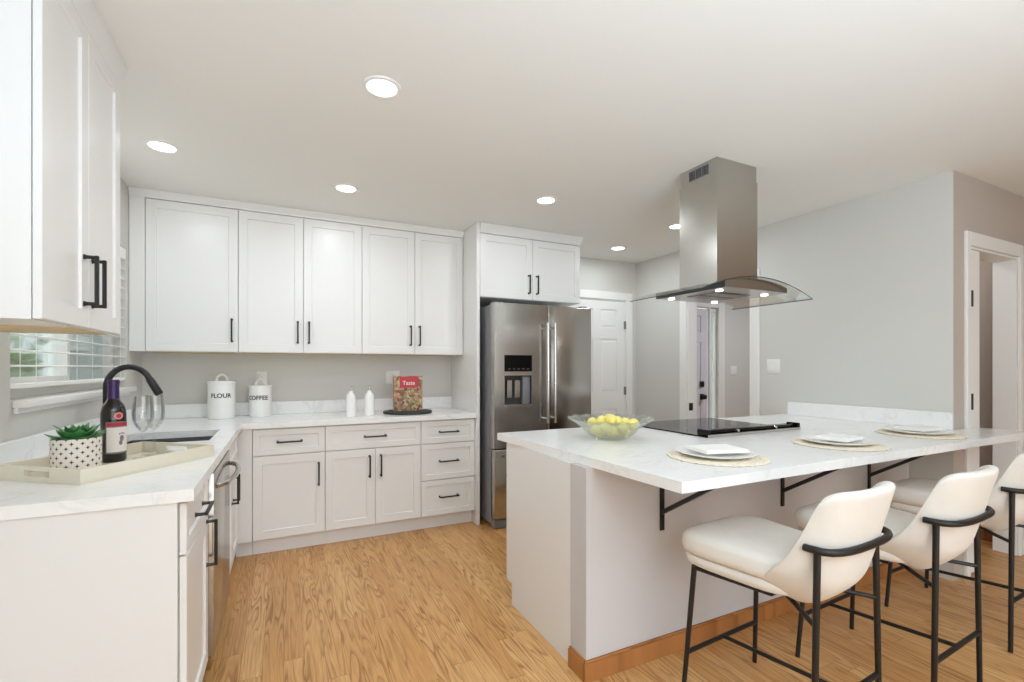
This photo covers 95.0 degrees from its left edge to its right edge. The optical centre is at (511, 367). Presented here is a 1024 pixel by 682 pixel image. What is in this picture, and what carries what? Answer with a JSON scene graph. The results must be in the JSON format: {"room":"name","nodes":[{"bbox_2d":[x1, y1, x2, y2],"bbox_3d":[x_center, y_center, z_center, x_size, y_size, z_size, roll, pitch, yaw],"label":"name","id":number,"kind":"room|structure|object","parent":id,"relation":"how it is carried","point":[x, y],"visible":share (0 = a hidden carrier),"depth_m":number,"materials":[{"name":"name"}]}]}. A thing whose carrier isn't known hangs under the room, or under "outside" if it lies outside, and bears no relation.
{"room":"kitchen","nodes":[
{"label":"kitchen","id":0,"kind":"room"},
{"bbox_2d":[0,178,141,442],"bbox_3d":[-1.104,0.050,0.030,0.120,2.480,7.660,0,0,-26],"label":"wall","id":1,"kind":"structure","parent":0,"point":[12,426],"depth_m":2.36,"materials":[{"name":"beige paint"}]},
{"bbox_2d":[0,0,119,334],"bbox_3d":[-1.527,-0.615,1.474,0.380,0.980,0.664,0,0,-26],"label":"upper cabinet","id":2,"kind":"object","parent":1,"relation":"attached to","point":[60,96],"visible":1,"depth_m":1.34,"materials":[{"name":"white paint"}]},
{"bbox_2d":[0,405,143,463],"bbox_3d":[-2.120,0.323,2.280,0.019,0.103,2.481,0,0,-26],"label":"backsplash","id":3,"kind":"structure","parent":1,"relation":"attached to","point":[36,445],"depth_m":1.88,"materials":[{"name":"white stone"}]},
{"bbox_2d":[10,333,136,413],"bbox_3d":[-2.235,-0.296,2.410,0.160,0.947,1.490,0,0,-26],"label":"window","id":4,"kind":"structure","parent":1,"relation":"in","point":[17,374],"depth_m":2.27,"materials":[{"name":"white glass"}]},
{"bbox_2d":[10,246,125,388],"bbox_3d":[-2.219,-0.343,2.390,0.058,0.851,1.424,0,0,-26],"label":"window blind","id":5,"kind":"object","parent":4,"relation":"attached to","point":[122,250],"visible":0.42,"depth_m":2.27,"materials":[{"name":"white plastic"}]},
{"bbox_2d":[71,0,127,84],"bbox_3d":[-1.535,-1.147,1.470,0.362,0.084,0.705,0,0,-26],"label":"trim","id":6,"kind":"structure","parent":1,"relation":"attached to","point":[87,10],"depth_m":1.62,"materials":[{"name":"white paint"}]},
{"bbox_2d":[128,186,463,237],"bbox_3d":[-1.478,-1.163,3.607,2.336,0.051,0.040,0,0,-26],"label":"trim","id":7,"kind":"structure","parent":1,"relation":"attached to","point":[133,191],"depth_m":3.49,"materials":[{"name":"white paint"}]},
{"bbox_2d":[49,435,101,468],"bbox_3d":[-1.530,0.307,1.648,0.136,0.123,0.136,0,0,-26],"label":"pot","id":8,"kind":"object","parent":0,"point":[65,451],"depth_m":1.60,"materials":[{"name":"ceramic"}]},
{"bbox_2d":[142,257,749,439],"bbox_3d":[0.914,0.050,5.205,8.040,2.480,0.120,0,0,-26],"label":"wall","id":9,"kind":"structure","parent":0,"point":[182,378],"depth_m":4.00,"materials":[{"name":"beige paint"}]},
{"bbox_2d":[129,195,238,353],"bbox_3d":[-2.310,-0.622,3.363,0.623,1.030,0.364,0,0,-26],"label":"upper cabinet","id":10,"kind":"object","parent":9,"relation":"attached to","point":[184,257],"visible":0.99,"depth_m":3.23,"materials":[{"name":"white paint"}]},
{"bbox_2d":[257,371,266,384],"bbox_3d":[-1.984,0.090,3.722,0.075,0.117,0.009,0,0,-26],"label":"wall outlet","id":11,"kind":"object","parent":9,"relation":"attached to","point":[260,374],"visible":0.71,"depth_m":3.72,"materials":[{"name":"white paint"}]},
{"bbox_2d":[147,396,451,418],"bbox_3d":[-1.608,0.323,3.898,2.316,0.103,0.019,0,0,-26],"label":"backsplash","id":12,"kind":"structure","parent":9,"relation":"attached to","point":[309,406],"depth_m":3.82,"materials":[{"name":"white stone"}]},
{"bbox_2d":[239,210,361,354],"bbox_3d":[-1.645,-0.622,3.687,0.855,1.030,0.364,0,0,-26],"label":"upper cabinet","id":13,"kind":"object","parent":9,"relation":"attached to","point":[300,279],"visible":1,"depth_m":3.54,"materials":[{"name":"white paint"}]},
{"bbox_2d":[386,370,399,383],"bbox_3d":[-1.058,0.085,4.173,0.117,0.117,0.009,0,0,-26],"label":"wall outlet","id":14,"kind":"object","parent":9,"relation":"attached to","point":[389,373],"visible":0.73,"depth_m":4.16,"materials":[{"name":"white paint"}]},
{"bbox_2d":[358,226,462,355],"bbox_3d":[-0.877,-0.622,4.061,0.852,1.030,0.364,0,0,-26],"label":"upper cabinet","id":15,"kind":"object","parent":9,"relation":"attached to","point":[412,282],"visible":1,"depth_m":3.92,"materials":[{"name":"white paint"}]},
{"bbox_2d":[480,233,579,306],"bbox_3d":[0.048,-0.846,4.337,0.985,0.528,0.676,0,0,-26],"label":"upper cabinet","id":16,"kind":"object","parent":9,"relation":"attached to","point":[512,270],"visible":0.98,"depth_m":4.05,"materials":[{"name":"white paint"}]},
{"bbox_2d":[480,222,582,245],"bbox_3d":[0.053,-1.150,4.350,1.005,0.078,0.660,0,0,-26],"label":"trim","id":17,"kind":"structure","parent":9,"relation":"attached to","point":[487,228],"depth_m":4.04,"materials":[{"name":"white paint"}]},
{"bbox_2d":[567,299,625,415],"bbox_3d":[0.944,0.272,5.141,0.786,2.020,0.099,0,0,-26],"label":"door","id":18,"kind":"structure","parent":9,"relation":"in","point":[608,324],"depth_m":5.21,"materials":[{"name":"white paint"}]},
{"bbox_2d":[580,289,631,415],"bbox_3d":[0.908,0.225,5.194,0.970,2.130,0.136,0,0,-26],"label":"trim","id":19,"kind":"structure","parent":9,"relation":"attached to","point":[626,298],"depth_m":5.32,"materials":[{"name":"white paint"}]},
{"bbox_2d":[697,308,706,417],"bbox_3d":[2.047,0.272,5.710,0.940,2.020,0.115,0,0,-26],"label":"door","id":20,"kind":"structure","parent":9,"relation":"in","point":[701,313],"depth_m":5.89,"materials":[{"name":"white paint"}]},
{"bbox_2d":[697,302,724,417],"bbox_3d":[2.120,0.212,5.732,1.330,2.155,0.044,0,0,-26],"label":"trim","id":21,"kind":"structure","parent":9,"relation":"attached to","point":[721,306],"depth_m":5.96,"materials":[{"name":"white paint"}]},
{"bbox_2d":[706,308,715,417],"bbox_3d":[2.541,0.268,5.986,0.130,2.045,0.040,0,0,-26],"label":"door frame","id":22,"kind":"structure","parent":9,"relation":"in","point":[713,310],"depth_m":6.00,"materials":[{"name":"white paint"}]},
{"bbox_2d":[730,366,736,374],"bbox_3d":[2.875,0.040,6.088,0.117,0.117,0.008,0,0,-26],"label":"light switch","id":23,"kind":"object","parent":9,"relation":"attached to","point":[733,369],"visible":1,"depth_m":6.08,"materials":[{"name":"white paint"}]},
{"bbox_2d":[93,0,1023,263],"bbox_3d":[2.510,-1.230,1.789,8.160,0.080,7.660,0,0,-26],"label":"ceiling","id":24,"kind":"structure","parent":0,"point":[600,108],"depth_m":2.13,"materials":[{"name":"white paint"}]},
{"bbox_2d":[143,139,179,153],"bbox_3d":[-1.880,-1.186,2.521,0.160,0.008,0.160,0,0,-26],"label":"recessed light","id":25,"kind":"object","parent":24,"relation":"in","point":[154,144],"visible":1,"depth_m":2.52,"materials":[{"name":"white plastic"}]},
{"bbox_2d":[148,142,175,151],"bbox_3d":[-1.880,-1.187,2.521,0.120,0.004,0.120,0,0,-26],"label":"diffuser","id":26,"kind":"object","parent":25,"relation":"attached to","point":[157,146],"depth_m":2.52,"materials":[{"name":"white plastic"}]},
{"bbox_2d":[333,183,358,192],"bbox_3d":[-1.099,-1.186,3.108,0.160,0.008,0.160,0,0,-26],"label":"recessed light","id":27,"kind":"object","parent":24,"relation":"in","point":[341,187],"visible":1,"depth_m":3.10,"materials":[{"name":"white plastic"}]},
{"bbox_2d":[336,185,355,191],"bbox_3d":[-1.099,-1.187,3.108,0.120,0.004,0.120,0,0,-26],"label":"diffuser","id":28,"kind":"object","parent":27,"relation":"attached to","point":[341,188],"depth_m":3.11,"materials":[{"name":"white plastic"}]},
{"bbox_2d":[362,75,400,98],"bbox_3d":[-0.551,-1.186,1.989,0.160,0.008,0.160,0,0,-26],"label":"recessed light","id":29,"kind":"object","parent":24,"relation":"in","point":[383,87],"visible":1,"depth_m":1.98,"materials":[{"name":"white paint"}]},
{"bbox_2d":[367,80,395,95],"bbox_3d":[-0.551,-1.187,1.989,0.120,0.004,0.120,0,0,-26],"label":"diffuser","id":30,"kind":"object","parent":29,"relation":"attached to","point":[374,87],"depth_m":1.99,"materials":[{"name":"white plastic"}]},
{"bbox_2d":[535,196,556,204],"bbox_3d":[0.242,-1.186,3.332,0.160,0.008,0.160,0,0,-26],"label":"recessed light","id":31,"kind":"object","parent":24,"relation":"in","point":[545,200],"visible":1,"depth_m":3.33,"materials":[{"name":"white plastic"}]},
{"bbox_2d":[538,198,553,202],"bbox_3d":[0.242,-1.187,3.332,0.120,0.004,0.120,0,0,-26],"label":"diffuser","id":32,"kind":"object","parent":31,"relation":"attached to","point":[540,200],"depth_m":3.33,"materials":[{"name":"white plastic"}]},
{"bbox_2d":[610,246,625,249],"bbox_3d":[1.056,-1.186,4.669,0.160,0.008,0.160,0,0,-26],"label":"recessed light","id":33,"kind":"object","parent":24,"relation":"in","point":[614,247],"visible":1,"depth_m":4.66,"materials":[{"name":"white"}]},
{"bbox_2d":[667,223,679,228],"bbox_3d":[1.388,-1.186,3.943,0.160,0.008,0.160,0,0,-26],"label":"recessed light","id":34,"kind":"object","parent":24,"relation":"in","point":[676,225],"visible":0.56,"depth_m":3.94,"materials":[{"name":"white"}]},
{"bbox_2d":[630,157,812,309],"bbox_3d":[1.250,-0.795,2.824,0.904,0.788,0.553,0,0,-26],"label":"range hood","id":35,"kind":"object","parent":24,"relation":"hanging from","point":[718,196],"visible":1,"depth_m":2.72,"materials":[{"name":"silver metal"}]},
{"bbox_2d":[689,163,708,182],"bbox_3d":[1.096,-1.142,2.758,0.002,0.060,0.144,0,0,-26],"label":"vent grille","id":36,"kind":"object","parent":35,"relation":"attached to","point":[700,172],"depth_m":2.75,"materials":[{"name":"grey metal"}]},
{"bbox_2d":[568,413,654,440],"bbox_3d":[0.521,0.318,2.483,0.456,0.113,0.456,0,0,-26],"label":"glass bowl","id":37,"kind":"object","parent":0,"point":[607,431],"visible":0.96,"depth_m":2.39,"materials":[{"name":"clear glass"}]},
{"bbox_2d":[588,417,596,422],"bbox_3d":[0.439,0.300,2.562,0.055,0.055,0.056,0,0,29],"label":"lemon","id":38,"kind":"object","parent":37,"relation":"in","point":[592,419],"visible":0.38,"depth_m":2.54,"materials":[{"name":"yellow food"}]},
{"bbox_2d":[597,415,605,421],"bbox_3d":[0.476,0.280,2.477,0.055,0.055,0.056,0,0,-17],"label":"lemon","id":39,"kind":"object","parent":37,"relation":"in","point":[601,418],"visible":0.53,"depth_m":2.46,"materials":[{"name":"yellow food"}]},
{"bbox_2d":[616,416,621,422],"bbox_3d":[0.553,0.283,2.473,0.055,0.055,0.056,0,0,38],"label":"lemon","id":40,"kind":"object","parent":37,"relation":"in","point":[618,418],"visible":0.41,"depth_m":2.45,"materials":[{"name":"yellow food"}]},
{"bbox_2d":[628,418,638,422],"bbox_3d":[0.627,0.290,2.420,0.056,0.055,0.055,0,0,1],"label":"lemon","id":41,"kind":"object","parent":37,"relation":"in","point":[633,420],"visible":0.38,"depth_m":2.40,"materials":[{"name":"yellow food"}]},
{"label":"lemon","id":42,"kind":"object","parent":37,"relation":"in","visible":0},
{"bbox_2d":[606,414,616,422],"bbox_3d":[0.512,0.268,2.425,0.055,0.055,0.055,0,0,14],"label":"lemon","id":43,"kind":"object","parent":42,"relation":"on","point":[610,418],"visible":0.86,"depth_m":2.40,"materials":[{"name":"yellow food"}]},
{"bbox_2d":[202,516,1023,681],"bbox_3d":[2.510,1.330,1.789,8.160,0.080,7.660,0,0,-26],"label":"floor","id":44,"kind":"structure","parent":0,"point":[433,604],"depth_m":2.29,"materials":[{"name":"brown wood"}]},
{"bbox_2d":[0,503,177,681],"bbox_3d":[-1.312,0.852,1.311,0.623,0.876,0.018,0,0,-26],"label":"end panel","id":45,"kind":"object","parent":44,"relation":"on","point":[92,596],"visible":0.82,"depth_m":1.35,"materials":[{"name":"white paint"}]},
{"bbox_2d":[178,481,217,681],"bbox_3d":[-1.391,0.852,1.542,0.682,0.876,0.462,0,0,-26],"label":"base cabinet","id":46,"kind":"object","parent":44,"relation":"on","point":[193,521],"visible":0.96,"depth_m":1.61,"materials":[{"name":"white paint"}]},
{"bbox_2d":[0,396,475,520],"bbox_3d":[-1.079,0.343,2.787,2.336,0.141,2.481,0,0,-26],"label":"countertop","id":47,"kind":"structure","parent":46,"relation":"on","point":[182,482],"depth_m":1.92,"materials":[{"name":"white stone"}]},
{"bbox_2d":[0,441,213,485],"bbox_3d":[-1.495,0.350,1.776,0.372,0.050,0.505,0,0,13],"label":"serving tray","id":48,"kind":"object","parent":47,"relation":"on","point":[38,470],"visible":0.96,"depth_m":1.64,"materials":[{"name":"beige paint"}]},
{"bbox_2d":[44,422,106,468],"bbox_3d":[-1.528,0.282,1.649,0.162,0.172,0.153,0,0,-26],"label":"potted succulent","id":49,"kind":"object","parent":48,"relation":"on","point":[78,447],"visible":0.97,"depth_m":1.61,"materials":[{"name":"ceramic"}]},
{"bbox_2d":[100,380,126,462],"bbox_3d":[-1.568,0.208,1.847,0.082,0.320,0.081,0,0,39],"label":"wine bottle","id":50,"kind":"object","parent":48,"relation":"on","point":[113,413],"visible":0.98,"depth_m":1.82,"materials":[{"name":"black glass"}]},
{"bbox_2d":[131,396,154,458],"bbox_3d":[-1.503,0.242,1.910,0.075,0.252,0.075,0,0,-1],"label":"wine glass","id":51,"kind":"object","parent":48,"relation":"on","point":[133,416],"visible":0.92,"depth_m":1.90,"materials":[{"name":"clear glass"}]},
{"bbox_2d":[131,396,154,431],"bbox_3d":[-1.503,0.190,1.910,0.075,0.146,0.075,0,0,-26],"label":"bowl","id":52,"kind":"object","parent":51,"relation":"on","point":[133,416],"depth_m":1.90,"materials":[{"name":"clear glass"}]},
{"bbox_2d":[143,395,164,455],"bbox_3d":[-1.516,0.242,1.989,0.075,0.252,0.075,0,0,-1],"label":"wine glass","id":53,"kind":"object","parent":48,"relation":"on","point":[145,415],"visible":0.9,"depth_m":1.99,"materials":[{"name":"clear glass"}]},
{"bbox_2d":[143,395,164,428],"bbox_3d":[-1.516,0.190,1.989,0.075,0.146,0.075,0,0,-26],"label":"bowl","id":54,"kind":"object","parent":53,"relation":"on","point":[145,415],"depth_m":1.98,"materials":[{"name":"clear glass"}]},
{"bbox_2d":[103,364,162,403],"bbox_3d":[-1.994,0.179,2.456,0.267,0.392,0.076,0,0,-26],"label":"kitchen faucet","id":55,"kind":"object","parent":47,"relation":"on","point":[150,380],"visible":0.52,"depth_m":2.46,"materials":[{"name":"black metal"}]},
{"bbox_2d":[127,436,212,443],"bbox_3d":[-1.859,0.518,2.539,0.450,0.208,0.497,0,0,-26],"label":"sink","id":56,"kind":"object","parent":47,"relation":"in","point":[203,438],"visible":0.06,"depth_m":2.76,"materials":[{"name":"silver metal"}]},
{"bbox_2d":[207,374,235,418],"bbox_3d":[-2.150,0.210,3.475,0.186,0.330,0.186,0,0,-26],"label":"canister","id":57,"kind":"object","parent":47,"relation":"on","point":[221,395],"visible":1,"depth_m":3.40,"materials":[{"name":"white ceramic"}]},
{"bbox_2d":[248,378,271,416],"bbox_3d":[-1.934,0.228,3.607,0.162,0.293,0.162,0,0,-26],"label":"canister","id":58,"kind":"object","parent":47,"relation":"on","point":[260,396],"visible":1,"depth_m":3.55,"materials":[{"name":"white ceramic"}]},
{"bbox_2d":[346,385,355,416],"bbox_3d":[-1.230,0.255,3.583,0.074,0.240,0.074,0,0,-26],"label":"oil bottle","id":59,"kind":"object","parent":47,"relation":"on","point":[350,397],"visible":1,"depth_m":3.55,"materials":[{"name":"white ceramic"}]},
{"bbox_2d":[365,385,373,415],"bbox_3d":[-1.114,0.255,3.667,0.074,0.240,0.074,0,0,-5],"label":"oil bottle","id":60,"kind":"object","parent":47,"relation":"on","point":[369,396],"visible":1,"depth_m":3.64,"materials":[{"name":"white ceramic"}]},
{"bbox_2d":[383,409,431,414],"bbox_3d":[-0.861,0.366,3.874,0.394,0.018,0.394,0,0,-26],"label":"round board","id":61,"kind":"object","parent":47,"relation":"on","point":[423,411],"visible":0.84,"depth_m":3.74,"materials":[{"name":"black wood"}]},
{"bbox_2d":[393,376,421,410],"bbox_3d":[-0.864,0.213,3.888,0.238,0.285,0.035,0,0,-22],"label":"cookbook","id":62,"kind":"object","parent":61,"relation":"on","point":[407,390],"visible":1,"depth_m":3.87,"materials":[{"name":"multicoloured paper"}]},
{"bbox_2d":[208,450,240,656],"bbox_3d":[-1.588,0.854,2.053,0.691,0.872,0.609,0,0,-26],"label":"dishwasher","id":63,"kind":"object","parent":44,"relation":"on","point":[219,482],"visible":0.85,"depth_m":2.04,"materials":[{"name":"grey metal"}]},
{"bbox_2d":[228,436,239,572],"bbox_3d":[-1.929,0.857,2.647,0.682,0.866,0.740,0,0,-26],"label":"base cabinet","id":64,"kind":"object","parent":44,"relation":"on","point":[235,485],"visible":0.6,"depth_m":2.83,"materials":[{"name":"white paint"}]},
{"bbox_2d":[236,425,324,556],"bbox_3d":[-1.716,0.852,3.496,0.559,0.876,0.644,0,0,-26],"label":"base cabinet","id":65,"kind":"object","parent":44,"relation":"on","point":[281,506],"visible":0.97,"depth_m":3.25,"materials":[{"name":"white paint"}]},
{"bbox_2d":[324,421,420,543],"bbox_3d":[-1.150,0.852,3.772,0.698,0.876,0.644,0,0,-26],"label":"base cabinet","id":66,"kind":"object","parent":44,"relation":"on","point":[373,470],"visible":0.98,"depth_m":3.51,"materials":[{"name":"white paint"}]},
{"bbox_2d":[418,418,474,528],"bbox_3d":[-0.633,0.852,4.024,0.450,0.876,0.644,0,0,-26],"label":"base cabinet","id":67,"kind":"object","parent":44,"relation":"on","point":[447,445],"visible":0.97,"depth_m":3.78,"materials":[{"name":"white paint"}]},
{"bbox_2d":[451,222,479,524],"bbox_3d":[-0.417,0.051,4.130,0.028,2.478,0.642,0,0,-26],"label":"panel","id":68,"kind":"object","parent":44,"relation":"on","point":[465,368],"visible":0.58,"depth_m":3.94,"materials":[{"name":"white paint"}]},
{"bbox_2d":[480,301,590,528],"bbox_3d":[0.120,0.378,4.234,0.928,1.824,0.872,0,0,-26],"label":"refrigerator","id":69,"kind":"object","parent":44,"relation":"on","point":[535,360],"visible":0.63,"depth_m":3.85,"materials":[{"name":"grey metal"}]},
{"bbox_2d":[507,443,574,661],"bbox_3d":[0.509,0.852,2.545,0.908,0.876,0.696,0,0,-26],"label":"island end panel","id":70,"kind":"object","parent":44,"relation":"on","point":[538,483],"visible":0.42,"depth_m":2.26,"materials":[{"name":"white paint"}]},
{"bbox_2d":[682,481,894,681],"bbox_3d":[0.993,0.833,1.720,0.481,0.915,0.624,0,0,-30],"label":"counter stool","id":71,"kind":"object","parent":44,"relation":"on","point":[839,542],"visible":1,"depth_m":1.56,"materials":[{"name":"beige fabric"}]},
{"bbox_2d":[795,465,998,681],"bbox_3d":[1.598,0.833,1.980,0.481,0.915,0.624,0,0,-29],"label":"counter stool","id":72,"kind":"object","parent":44,"relation":"on","point":[947,523],"visible":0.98,"depth_m":1.74,"materials":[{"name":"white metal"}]},
{"bbox_2d":[884,453,1023,652],"bbox_3d":[2.347,0.833,2.417,0.481,0.915,0.624,0,0,-28],"label":"counter stool","id":73,"kind":"object","parent":44,"relation":"on","point":[1006,498],"visible":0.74,"depth_m":2.18,"materials":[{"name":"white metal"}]},
{"bbox_2d":[644,418,800,437],"bbox_3d":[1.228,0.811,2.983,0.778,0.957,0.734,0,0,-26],"label":"cooktop","id":74,"kind":"object","parent":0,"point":[700,427],"visible":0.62,"depth_m":2.82,"materials":[{"name":"black glass"}]},
{"bbox_2d":[571,458,908,659],"bbox_3d":[1.409,0.852,2.530,2.512,0.876,0.116,0,0,-26],"label":"wall","id":75,"kind":"structure","parent":0,"point":[630,577],"depth_m":2.07,"materials":[{"name":"grey paint"}]},
{"bbox_2d":[660,488,713,530],"bbox_3d":[0.755,0.572,1.933,0.024,0.314,0.384,0,0,-26],"label":"bracket","id":76,"kind":"object","parent":75,"relation":"attached to","point":[663,510],"visible":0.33,"depth_m":2.06,"materials":[{"name":"black metal"}]},
{"bbox_2d":[568,562,910,681],"bbox_3d":[1.406,1.247,2.521,2.526,0.086,0.130,0,0,-26],"label":"baseboard","id":77,"kind":"structure","parent":75,"relation":"attached to","point":[591,670],"depth_m":2.12,"materials":[{"name":"brown wood"}]},
{"bbox_2d":[781,469,838,505],"bbox_3d":[1.506,0.572,2.298,0.024,0.314,0.384,0,0,-26],"label":"bracket","id":78,"kind":"object","parent":75,"relation":"attached to","point":[784,489],"visible":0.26,"depth_m":2.39,"materials":[{"name":"black metal"}]},
{"bbox_2d":[868,455,925,488],"bbox_3d":[2.230,0.572,2.651,0.024,0.314,0.384,0,0,-26],"label":"bracket","id":79,"kind":"object","parent":75,"relation":"attached to","point":[870,474],"visible":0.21,"depth_m":2.73,"materials":[{"name":"black metal"}]},
{"bbox_2d":[497,402,1023,493],"bbox_3d":[1.463,0.343,2.707,2.800,0.141,1.317,0,0,-26],"label":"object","id":80,"kind":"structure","parent":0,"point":[642,457],"depth_m":2.28,"materials":[{"name":"white stone"}]},
{"bbox_2d":[666,450,770,466],"bbox_3d":[0.856,0.371,1.955,0.403,0.007,0.398,0,0,-26],"label":"placemat","id":81,"kind":"object","parent":80,"relation":"on","point":[759,460],"visible":0.49,"depth_m":1.86,"materials":[{"name":"beige wicker"}]},
{"bbox_2d":[675,444,757,459],"bbox_3d":[0.851,0.358,1.966,0.320,0.020,0.320,0,0,-26],"label":"plate","id":82,"kind":"object","parent":81,"relation":"on","point":[682,449],"visible":0.64,"depth_m":1.93,"materials":[{"name":"white ceramic"}]},
{"bbox_2d":[686,444,749,453],"bbox_3d":[0.860,0.340,1.964,0.200,0.014,0.150,0,0,-12],"label":"napkin","id":83,"kind":"object","parent":82,"relation":"on","point":[709,448],"visible":1,"depth_m":1.93,"materials":[{"name":"white fabric"}]},
{"bbox_2d":[791,438,891,451],"bbox_3d":[1.589,0.371,2.278,0.403,0.007,0.398,0,0,-26],"label":"placemat","id":84,"kind":"object","parent":80,"relation":"on","point":[877,447],"visible":0.46,"depth_m":2.19,"materials":[{"name":"beige wicker"}]},
{"bbox_2d":[798,434,877,445],"bbox_3d":[1.583,0.358,2.289,0.320,0.020,0.320,0,0,-26],"label":"plate","id":85,"kind":"object","parent":84,"relation":"on","point":[809,437],"visible":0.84,"depth_m":2.26,"materials":[{"name":"white ceramic"}]},
{"bbox_2d":[813,433,864,441],"bbox_3d":[1.592,0.340,2.288,0.200,0.014,0.150,0,0,-34],"label":"napkin","id":86,"kind":"object","parent":85,"relation":"on","point":[829,436],"visible":1,"depth_m":2.26,"materials":[{"name":"white fabric"}]},
{"bbox_2d":[875,429,968,439],"bbox_3d":[2.285,0.371,2.629,0.403,0.007,0.398,0,0,-26],"label":"placemat","id":87,"kind":"object","parent":80,"relation":"on","point":[952,436],"visible":0.52,"depth_m":2.54,"materials":[{"name":"beige wicker"}]},
{"bbox_2d":[881,426,955,434],"bbox_3d":[2.280,0.358,2.639,0.320,0.020,0.320,0,0,-26],"label":"plate","id":88,"kind":"object","parent":87,"relation":"on","point":[891,428],"visible":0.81,"depth_m":2.60,"materials":[{"name":"white ceramic"}]},
{"bbox_2d":[894,425,945,431],"bbox_3d":[2.289,0.340,2.638,0.200,0.014,0.150,0,0,-21],"label":"napkin","id":89,"kind":"object","parent":88,"relation":"on","point":[921,428],"visible":1,"depth_m":2.61,"materials":[{"name":"white fabric"}]},
{"bbox_2d":[635,177,928,571],"bbox_3d":[2.066,0.050,4.186,0.120,2.480,2.722,0,0,-26],"label":"wall","id":90,"kind":"structure","parent":0,"point":[862,339],"depth_m":3.43,"materials":[{"name":"beige paint"}]},
{"bbox_2d":[680,268,759,419],"bbox_3d":[1.962,0.225,4.400,0.152,2.130,0.885,0,0,-26],"label":"trim","id":91,"kind":"structure","parent":90,"relation":"attached to","point":[688,310],"depth_m":4.69,"materials":[{"name":"white paint"}]},
{"bbox_2d":[767,359,779,372],"bbox_3d":[2.152,-0.010,3.861,0.008,0.117,0.117,0,0,-26],"label":"light switch","id":92,"kind":"object","parent":90,"relation":"attached to","point":[773,365],"visible":1,"depth_m":3.86,"materials":[{"name":"white paint"}]},
{"bbox_2d":[788,402,952,429],"bbox_3d":[2.427,0.323,3.281,0.019,0.103,1.024,0,0,-26],"label":"backsplash","id":93,"kind":"structure","parent":90,"relation":"attached to","point":[843,412],"depth_m":3.19,"materials":[{"name":"white stone"}]},
{"bbox_2d":[929,170,1023,580],"bbox_3d":[4.149,0.050,3.619,3.370,2.480,0.120,0,0,-26],"label":"wall","id":94,"kind":"structure","parent":0,"point":[959,202],"depth_m":2.88,"materials":[{"name":"beige paint"}]},
{"bbox_2d":[971,250,978,572],"bbox_3d":[2.892,0.274,2.947,0.140,2.016,0.049,0,0,-26],"label":"door","id":95,"kind":"structure","parent":94,"relation":"in","point":[974,254],"depth_m":2.94,"materials":[{"name":"white paint"}]},
{"bbox_2d":[964,230,1023,576],"bbox_3d":[3.124,0.225,3.110,0.816,2.130,0.138,0,0,-26],"label":"trim","id":96,"kind":"structure","parent":94,"relation":"attached to","point":[1008,271],"depth_m":3.22,"materials":[{"name":"white paint"}]},
{"bbox_2d":[979,260,992,531],"bbox_3d":[3.416,0.050,3.858,0.080,2.480,0.952,0,0,-26],"label":"wall partition","id":97,"kind":"structure","parent":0,"point":[985,268],"depth_m":3.51,"materials":[{"name":"beige paint"}]},
{"bbox_2d":[980,529,992,541],"bbox_3d":[3.374,1.255,3.838,0.014,0.070,0.952,0,0,-26],"label":"baseboard","id":98,"kind":"structure","parent":97,"relation":"attached to","point":[986,536],"depth_m":3.49,"materials":[{"name":"brown wood"}]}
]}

